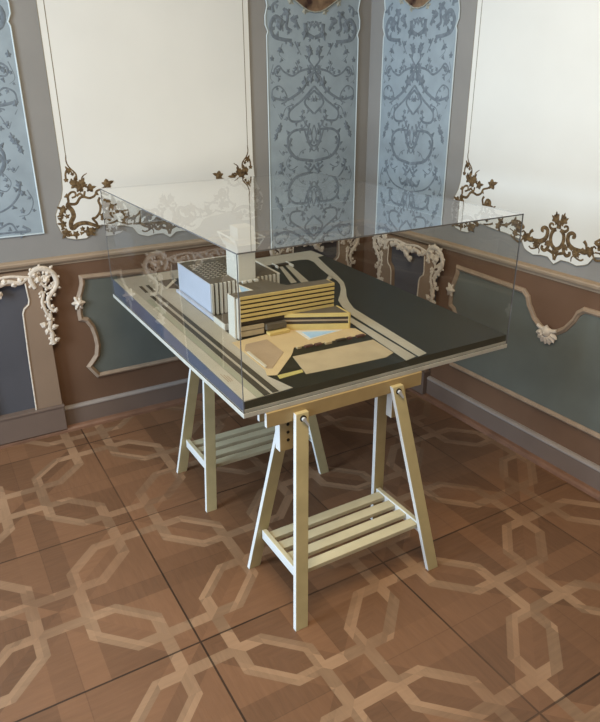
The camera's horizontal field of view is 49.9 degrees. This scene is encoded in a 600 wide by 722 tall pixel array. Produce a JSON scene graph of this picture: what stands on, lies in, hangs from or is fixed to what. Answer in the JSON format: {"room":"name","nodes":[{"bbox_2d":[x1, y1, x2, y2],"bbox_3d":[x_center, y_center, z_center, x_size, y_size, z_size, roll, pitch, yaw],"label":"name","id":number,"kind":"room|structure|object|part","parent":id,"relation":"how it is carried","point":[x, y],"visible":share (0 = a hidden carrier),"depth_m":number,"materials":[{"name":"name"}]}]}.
{"room":"museum exhibition room","nodes":[
{"label":"museum exhibition room","id":0,"kind":"room"},
{"bbox_2d":[0,0,371,405],"bbox_3d":[-2.067,-1.071,2.948,6.100,3.450,0.200,-13,26,-28],"label":"wall","id":1,"kind":"structure","parent":0,"point":[75,348],"depth_m":3.68,"materials":[{"name":"beige paint"}]},
{"bbox_2d":[0,0,44,237],"bbox_3d":[-1.640,-1.519,2.895,0.660,1.997,0.016,-13,26,-28],"label":"panel","id":2,"kind":"object","parent":1,"relation":"attached to","point":[20,208],"visible":1,"depth_m":3.24,"materials":[{"name":"blue fabric"}]},
{"bbox_2d":[0,264,66,444],"bbox_3d":[-1.621,-0.009,3.517,0.721,0.992,0.062,-13,26,-28],"label":"niche","id":3,"kind":"object","parent":1,"relation":"attached to","point":[31,403],"visible":1,"depth_m":3.59,"materials":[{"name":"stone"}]},
{"bbox_2d":[0,238,214,272],"bbox_3d":[-1.963,-0.391,3.159,5.600,0.048,0.028,-13,26,-28],"label":"trim","id":4,"kind":"structure","parent":1,"relation":"attached to","point":[145,249],"depth_m":3.61,"materials":[{"name":"beige paint"}]},
{"bbox_2d":[0,378,217,448],"bbox_3d":[-1.961,0.481,3.514,5.578,0.149,0.052,-13,26,-28],"label":"baseboard","id":5,"kind":"structure","parent":1,"relation":"attached to","point":[94,412],"depth_m":3.98,"materials":[{"name":"grey paint"}]},
{"bbox_2d":[72,268,179,377],"bbox_3d":[-0.756,-0.291,3.957,1.210,0.636,0.047,-13,26,-28],"label":"panel","id":6,"kind":"object","parent":1,"relation":"attached to","point":[123,343],"visible":0.32,"depth_m":3.81,"materials":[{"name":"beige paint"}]},
{"bbox_2d":[35,0,254,239],"bbox_3d":[-0.769,-1.683,3.382,1.249,2.086,0.012,-13,26,-28],"label":"painted panel","id":7,"kind":"object","parent":1,"relation":"attached to","point":[142,92],"visible":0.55,"depth_m":3.47,"materials":[{"name":"white paint"}]},
{"bbox_2d":[264,0,360,179],"bbox_3d":[0.086,-1.925,3.821,0.660,1.997,0.016,-13,26,-28],"label":"panel","id":8,"kind":"object","parent":1,"relation":"attached to","point":[312,46],"visible":0.85,"depth_m":3.92,"materials":[{"name":"blue fabric"}]},
{"bbox_3d":[0.085,-2.296,3.660,0.529,0.590,0.010,-13,26,-28],"label":"medallion frame","id":9,"kind":"part","parent":8,"relation":"part of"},
{"bbox_2d":[270,238,359,266],"bbox_3d":[0.104,-0.415,4.443,0.721,0.992,0.062,-13,26,-28],"label":"niche","id":10,"kind":"object","parent":1,"relation":"attached to","point":[338,251],"visible":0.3,"depth_m":4.39,"materials":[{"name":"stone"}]},
{"bbox_2d":[0,389,599,721],"bbox_3d":[-0.489,1.603,1.182,6.100,0.100,6.400,-13,26,-28],"label":"floor","id":11,"kind":"structure","parent":0,"point":[123,598],"depth_m":2.64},
{"bbox_2d":[176,368,328,511],"bbox_3d":[-0.254,0.205,3.263,0.700,0.836,0.415,-13,26,-28],"label":"trestle","id":12,"kind":"object","parent":11,"relation":"on","point":[207,452],"visible":0.33,"depth_m":3.25,"materials":[{"name":"beige wood"}]},
{"bbox_3d":[-0.552,0.226,3.247,0.217,0.812,0.052,8,25,19],"label":"leg","id":13,"kind":"part","parent":12,"relation":"part of","materials":[{"name":"beige wood"}]},
{"bbox_3d":[-0.503,0.475,3.219,0.020,0.044,0.302,-13,26,-28],"label":"shelf rail","id":14,"kind":"part","parent":12,"relation":"part of","materials":[{"name":"beige wood"}]},
{"bbox_3d":[-0.429,0.308,3.053,0.054,0.812,0.245,0,23,2],"label":"leg","id":15,"kind":"part","parent":12,"relation":"part of","materials":[{"name":"beige wood"}]},
{"bbox_2d":[113,250,506,418],"bbox_3d":[-0.060,-0.421,3.055,1.264,0.476,1.624,-13,26,-28],"label":"model","id":16,"kind":"object","parent":12,"relation":"on","point":[313,323],"visible":0.87,"depth_m":2.77},
{"bbox_3d":[-0.626,-0.193,2.914,0.036,0.002,0.220,-13,28,-28],"label":"kiosk plate","id":17,"kind":"part","parent":16,"relation":"part of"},
{"bbox_3d":[-0.257,-0.319,2.838,0.044,0.001,0.091,-13,28,-28],"label":"pane","id":18,"kind":"part","parent":16,"relation":"part of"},
{"bbox_2d":[100,172,523,413],"bbox_3d":[-0.060,-0.476,3.032,1.262,0.557,1.622,-13,26,-28],"label":"cover","id":19,"kind":"object","parent":16,"relation":"on","point":[240,215],"visible":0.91,"depth_m":2.68,"materials":[{"name":"clear glass"}]},
{"bbox_3d":[-0.602,-0.346,2.741,0.004,0.552,1.614,-13,26,-28],"label":"pane","id":20,"kind":"part","parent":19,"relation":"part of","materials":[{"name":"clear plastic"}]},
{"bbox_3d":[-0.061,-0.730,2.923,1.262,0.005,1.622,-13,26,-28],"label":"pane","id":21,"kind":"part","parent":19,"relation":"part of","materials":[{"name":"clear glass"}]},
{"bbox_3d":[0.349,-0.202,2.390,1.262,0.552,0.004,-13,26,-28],"label":"pane","id":22,"kind":"part","parent":19,"relation":"part of","materials":[{"name":"clear plastic"}]},
{"bbox_3d":[0.482,-0.601,3.324,0.004,0.552,1.614,-13,26,-28],"label":"pane","id":23,"kind":"part","parent":19,"relation":"part of","materials":[{"name":"clear glass"}]},
{"bbox_3d":[0.035,0.199,3.303,0.245,0.812,0.054,11,26,25],"label":"leg","id":24,"kind":"part","parent":12,"relation":"part of","materials":[{"name":"beige wood"}]},
{"bbox_2d":[247,371,437,630],"bbox_3d":[0.179,0.492,2.584,0.700,0.836,0.415,-13,26,-28],"label":"trestle","id":25,"kind":"object","parent":11,"relation":"on","point":[291,423],"visible":0.89,"depth_m":2.56,"materials":[{"name":"beige wood"}]},
{"bbox_3d":[-0.120,0.513,2.568,0.217,0.812,0.052,8,25,19],"label":"leg","id":26,"kind":"part","parent":25,"relation":"part of","materials":[{"name":"beige wood"}]},
{"bbox_3d":[-0.071,0.762,2.540,0.020,0.044,0.302,-13,26,-28],"label":"shelf rail","id":27,"kind":"part","parent":25,"relation":"part of","materials":[{"name":"beige wood"}]},
{"bbox_3d":[-0.053,0.239,2.354,0.068,0.179,0.036,-13,26,-28],"label":"height post","id":28,"kind":"part","parent":25,"relation":"part of","materials":[{"name":"beige wood"}]},
{"bbox_3d":[0.003,0.595,2.374,0.054,0.812,0.245,0,23,2],"label":"leg","id":29,"kind":"part","parent":25,"relation":"part of","materials":[{"name":"beige wood"}]},
{"bbox_2d":[300,415,309,425],"bbox_3d":[0.017,0.213,2.306,0.033,0.041,0.018,-13,26,-28],"label":"washer","id":30,"kind":"object","parent":25,"relation":"in","point":[304,419],"depth_m":2.30,"materials":[{"name":"metal"}]},
{"bbox_3d":[0.344,0.404,2.818,0.052,0.812,0.217,3,23,8],"label":"leg","id":31,"kind":"part","parent":25,"relation":"part of","materials":[{"name":"beige wood"}]},
{"bbox_3d":[0.387,0.135,2.590,0.068,0.179,0.036,-13,26,-28],"label":"height post","id":32,"kind":"part","parent":25,"relation":"part of","materials":[{"name":"beige wood"}]},
{"bbox_3d":[0.430,0.644,2.809,0.020,0.044,0.302,-13,26,-28],"label":"shelf rail","id":33,"kind":"part","parent":25,"relation":"part of","materials":[{"name":"beige wood"}]},
{"bbox_2d":[396,388,403,397],"bbox_3d":[0.388,0.126,2.506,0.033,0.041,0.018,-13,26,-28],"label":"washer","id":34,"kind":"object","parent":25,"relation":"in","point":[399,391],"depth_m":2.50,"materials":[{"name":"metal"}]},
{"bbox_3d":[0.468,0.486,2.624,0.245,0.812,0.054,11,26,25],"label":"leg","id":35,"kind":"part","parent":25,"relation":"part of","materials":[{"name":"beige wood"}]},
{"bbox_2d":[363,0,599,465],"bbox_3d":[2.046,-0.628,1.852,0.200,3.450,6.000,-13,26,-28],"label":"wall","id":36,"kind":"structure","parent":0,"point":[555,303],"depth_m":3.52,"materials":[{"name":"beige paint"}]},
{"bbox_2d":[372,234,444,393],"bbox_3d":[0.681,-0.332,4.240,0.062,0.992,0.721,-13,26,-28],"label":"niche","id":37,"kind":"object","parent":36,"relation":"attached to","point":[414,267],"visible":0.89,"depth_m":4.12,"materials":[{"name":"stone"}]},
{"bbox_2d":[377,0,460,197],"bbox_3d":[0.665,-1.856,3.651,0.016,1.997,0.660,-13,26,-28],"label":"panel","id":38,"kind":"object","parent":36,"relation":"attached to","point":[420,36],"visible":0.9,"depth_m":3.76,"materials":[{"name":"blue fabric"}]},
{"bbox_3d":[0.660,-2.228,3.490,0.010,0.590,0.529,-13,26,-28],"label":"medallion frame","id":39,"kind":"part","parent":38,"relation":"part of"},
{"bbox_2d":[392,231,599,293],"bbox_3d":[1.960,0.053,2.063,0.028,0.048,5.964,-13,26,-28],"label":"trim","id":40,"kind":"structure","parent":36,"relation":"attached to","point":[579,282],"depth_m":3.41,"materials":[{"name":"beige paint"}]},
{"bbox_2d":[407,376,599,500],"bbox_3d":[1.946,0.915,2.442,0.052,0.149,6.000,-13,26,-28],"label":"baseboard","id":41,"kind":"structure","parent":36,"relation":"attached to","point":[578,471],"depth_m":3.59,"materials":[{"name":"grey paint"}]},
{"bbox_2d":[446,265,599,439],"bbox_3d":[1.250,-0.034,3.328,0.047,0.635,1.510,-13,26,-28],"label":"panel","id":42,"kind":"object","parent":36,"relation":"attached to","point":[556,372],"visible":0.91,"depth_m":3.40,"materials":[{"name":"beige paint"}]},
{"bbox_2d":[452,0,599,266],"bbox_3d":[1.241,-1.433,2.768,0.012,2.086,1.499,-13,26,-28],"label":"painted panel","id":43,"kind":"object","parent":36,"relation":"attached to","point":[532,142],"visible":0.89,"depth_m":3.09,"materials":[{"name":"white paint"}]}
]}

